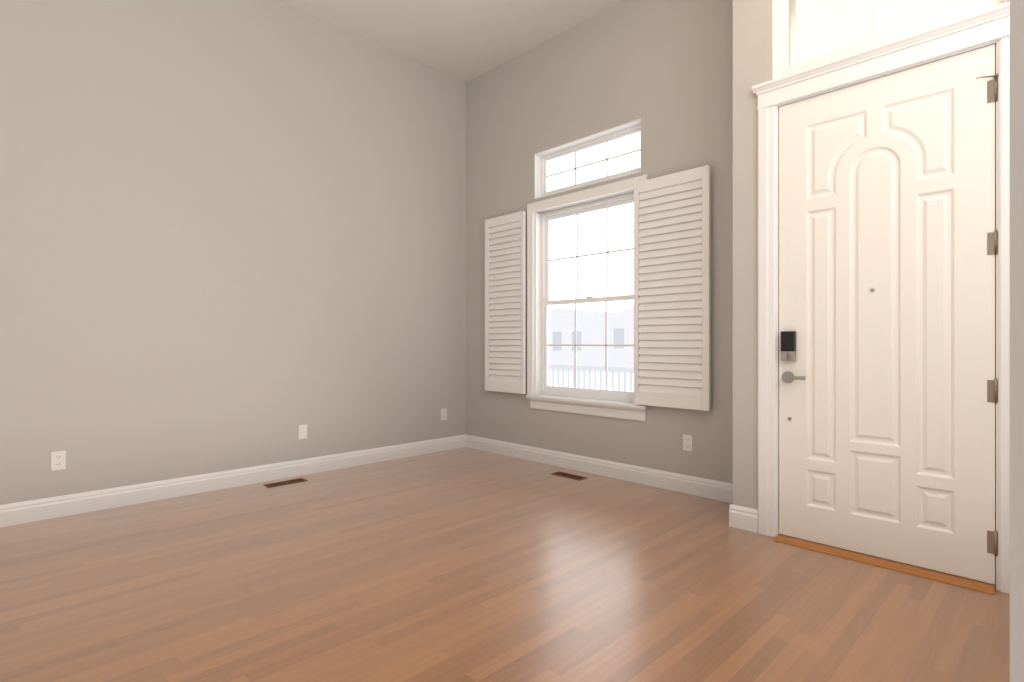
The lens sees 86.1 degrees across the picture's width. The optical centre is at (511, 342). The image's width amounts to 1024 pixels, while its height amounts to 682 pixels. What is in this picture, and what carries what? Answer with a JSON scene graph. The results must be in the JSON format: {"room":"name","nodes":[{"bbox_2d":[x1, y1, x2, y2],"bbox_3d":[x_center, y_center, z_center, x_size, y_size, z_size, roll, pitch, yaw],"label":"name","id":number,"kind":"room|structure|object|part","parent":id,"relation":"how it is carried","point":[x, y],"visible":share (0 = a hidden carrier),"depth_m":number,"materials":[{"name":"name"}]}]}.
{"room":"empty living room","nodes":[
{"label":"empty living room","id":0,"kind":"room"},
{"bbox_2d":[0,0,465,504],"bbox_3d":[-2.501,-0.830,3.931,5.800,3.860,0.150,0,0,-45],"label":"wall","id":1,"kind":"structure","parent":0,"point":[232,234],"depth_m":4.10,"materials":[{"name":"grey paint"}]},
{"bbox_2d":[51,451,65,470],"bbox_3d":[-2.865,0.743,3.461,0.072,0.116,0.008,0,0,-45],"label":"electrical outlet","id":2,"kind":"object","parent":1,"relation":"attached to","point":[58,460],"visible":1,"depth_m":3.46,"materials":[{"name":"white plastic"}]},
{"bbox_2d":[0,435,463,527],"bbox_3d":[-2.432,1.034,3.883,5.470,0.132,0.016,0,0,-45],"label":"baseboard","id":3,"kind":"structure","parent":1,"relation":"attached to","point":[11,514],"depth_m":4.02,"materials":[{"name":"white wood"}]},
{"bbox_2d":[299,424,306,438],"bbox_3d":[-1.743,0.740,4.568,0.072,0.116,0.007,0,0,-45],"label":"electrical outlet","id":4,"kind":"object","parent":1,"relation":"attached to","point":[302,431],"visible":1,"depth_m":4.56,"materials":[{"name":"white plastic"}]},
{"bbox_2d":[441,408,446,419],"bbox_3d":[-0.697,0.728,5.599,0.072,0.116,0.008,0,0,-45],"label":"electrical outlet","id":5,"kind":"object","parent":1,"relation":"attached to","point":[444,414],"visible":1,"depth_m":5.60,"materials":[{"name":"white plastic"}]},
{"bbox_2d":[276,0,621,82],"bbox_3d":[-0.482,-2.820,1.884,5.800,0.120,5.900,0,0,-45],"label":"ceiling","id":6,"kind":"structure","parent":0,"point":[465,41],"depth_m":4.75,"materials":[{"name":"white paint"}]},
{"bbox_2d":[0,447,1009,681],"bbox_3d":[-0.482,1.152,1.884,5.800,0.136,5.900,0,0,-45],"label":"floor","id":7,"kind":"structure","parent":0,"point":[465,564],"depth_m":2.42,"materials":[{"name":"laminate"}]},
{"bbox_2d":[264,478,307,487],"bbox_3d":[-1.776,1.097,4.305,0.304,0.005,0.114,0,0,-45],"label":"floor vent","id":8,"kind":"object","parent":7,"relation":"in","point":[282,483],"visible":0.98,"depth_m":4.30,"materials":[{"name":"brown metal"}]},
{"bbox_2d":[551,471,587,479],"bbox_3d":[0.470,1.097,4.529,0.114,0.005,0.304,0,0,-45],"label":"floor vent","id":9,"kind":"object","parent":7,"relation":"in","point":[568,475],"visible":1,"depth_m":4.53,"materials":[{"name":"brown metal"}]},
{"bbox_2d":[466,0,732,483],"bbox_3d":[0.641,-0.830,4.769,0.150,3.860,3.070,0,0,-45],"label":"wall","id":10,"kind":"structure","parent":0,"point":[662,70],"depth_m":4.44,"materials":[{"name":"grey paint"}]},
{"bbox_2d":[485,211,525,393],"bbox_3d":[-0.072,-0.380,5.313,0.030,1.710,0.542,0,0,-45],"label":"window shutter","id":11,"kind":"object","parent":10,"relation":"attached to","point":[505,298],"visible":1,"depth_m":5.29,"materials":[{"name":"white wood"}]},
{"bbox_2d":[534,118,640,394],"bbox_3d":[0.639,-0.637,4.725,0.084,2.245,1.140,0,0,-45],"label":"liner","id":12,"kind":"object","parent":10,"relation":"attached to","point":[537,174],"visible":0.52,"depth_m":5.10,"materials":[{"name":"white"}]},
{"bbox_2d":[526,174,648,421],"bbox_3d":[0.644,-0.345,4.729,0.198,1.910,1.280,0,0,-45],"label":"window","id":13,"kind":"structure","parent":10,"relation":"in","point":[588,392],"depth_m":4.89,"materials":[{"name":"white plastic"}]},
{"bbox_3d":[0.623,0.547,4.705,0.135,0.126,1.275,0,0,-45],"label":"window sill apron","id":14,"kind":"part","parent":13,"relation":"part of","materials":[{"name":"white wood"}]},
{"bbox_2d":[541,124,639,196],"bbox_3d":[0.692,-1.550,4.776,0.063,0.420,1.140,0,0,-45],"label":"window","id":15,"kind":"structure","parent":10,"relation":"in","point":[590,144],"depth_m":4.78,"materials":[{"name":"white plastic"}]},
{"bbox_2d":[464,434,732,501],"bbox_3d":[0.593,1.034,4.700,0.016,0.132,3.040,0,0,-45],"label":"baseboard","id":16,"kind":"structure","parent":10,"relation":"attached to","point":[706,488],"depth_m":4.47,"materials":[{"name":"white wood"}]},
{"bbox_2d":[634,165,710,410],"bbox_3d":[1.171,-0.385,4.052,0.030,1.720,0.610,0,0,-45],"label":"window shutter","id":17,"kind":"object","parent":10,"relation":"attached to","point":[672,290],"visible":1,"depth_m":4.03,"materials":[{"name":"white wood"}]},
{"bbox_2d":[683,434,692,451],"bbox_3d":[1.284,0.730,4.004,0.008,0.116,0.072,0,0,-45],"label":"electrical outlet","id":18,"kind":"object","parent":10,"relation":"attached to","point":[687,442],"visible":1,"depth_m":4.00,"materials":[{"name":"white plastic"}]},
{"bbox_2d":[789,0,795,66],"bbox_3d":[1.654,-0.830,3.506,0.480,3.860,0.150,0,0,-45],"label":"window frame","id":19,"kind":"structure","parent":0,"point":[793,40],"depth_m":3.57,"materials":[{"name":"white paint"}]},
{"bbox_2d":[733,0,1009,509],"bbox_3d":[2.266,-0.830,2.438,0.150,3.860,2.530,0,0,-45],"label":"wall","id":20,"kind":"structure","parent":0,"point":[752,42],"depth_m":3.23,"materials":[{"name":"grey paint"}]},
{"bbox_2d":[728,498,757,529],"bbox_3d":[1.476,1.034,3.433,0.456,0.132,0.036,0,0,-45],"label":"baseboard","id":21,"kind":"structure","parent":20,"relation":"attached to","point":[740,517],"depth_m":3.24,"materials":[{"name":"white wood"}]},
{"bbox_2d":[752,0,1009,593],"bbox_3d":[1.869,-0.500,2.809,0.194,3.200,1.185,0,0,-45],"label":"door frame","id":22,"kind":"structure","parent":20,"relation":"attached to","point":[989,25],"depth_m":2.81,"materials":[{"name":"white wood"}]},
{"bbox_2d":[779,44,997,583],"bbox_3d":[1.833,-0.129,2.766,0.107,2.417,0.932,0,0,-45],"label":"door","id":23,"kind":"structure","parent":20,"relation":"in","point":[966,184],"depth_m":2.72,"materials":[{"name":"white wood"}]},
{"bbox_3d":[1.659,0.076,2.911,0.062,0.710,0.444,0,0,-45],"label":"door hardware","id":24,"kind":"part","parent":23,"relation":"part of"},
{"bbox_3d":[1.839,-0.150,2.780,0.008,2.030,0.585,0,0,-45],"label":"door panel fields","id":25,"kind":"part","parent":23,"relation":"part of","materials":[{"name":"white wood"}]},
{"bbox_3d":[2.123,-0.126,2.450,0.053,2.144,0.075,0,0,-45],"label":"door hinges","id":26,"kind":"part","parent":23,"relation":"part of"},
{"bbox_2d":[1010,0,1023,681],"bbox_3d":[0.803,-0.830,0.025,0.160,3.860,1.148,0,0,-45],"label":"wall","id":27,"kind":"structure","parent":0,"point":[1016,340],"depth_m":0.38,"materials":[{"name":"grey paint"}]},
{"label":"outside","id":28,"kind":"structure","parent":0,"visible":0},
{"bbox_2d":[550,371,633,391],"bbox_3d":[1.345,2.350,35.707,43.400,0.100,120.000,0,0,-45],"label":"ground","id":29,"kind":"structure","parent":28,"point":[603,380],"depth_m":33.64,"materials":[{"name":"white"}]},
{"bbox_2d":[548,308,616,372],"bbox_3d":[6.516,-0.250,47.127,8.600,5.100,6.800,0,0,-45],"label":"house","id":30,"kind":"structure","parent":29,"relation":"on","point":[564,338],"depth_m":43.49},
{"bbox_2d":[548,365,633,391],"bbox_3d":[1.812,1.385,10.888,0.070,1.830,20.000,0,0,-45],"label":"fence","id":31,"kind":"object","parent":29,"relation":"on","point":[601,369],"depth_m":11.09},
{"bbox_2d":[601,306,633,373],"bbox_3d":[12.389,-0.300,42.596,8.600,5.200,7.100,0,0,-45],"label":"house","id":32,"kind":"structure","parent":29,"relation":"on","point":[626,338],"depth_m":41.06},
{"bbox_2d":[548,133,639,312],"bbox_3d":[16.867,-15.900,51.014,0.200,46.000,120.000,0,0,-45],"label":"sky","id":33,"kind":"structure","parent":28,"point":[599,237],"depth_m":58.97,"materials":[{"name":"white"}]}
]}

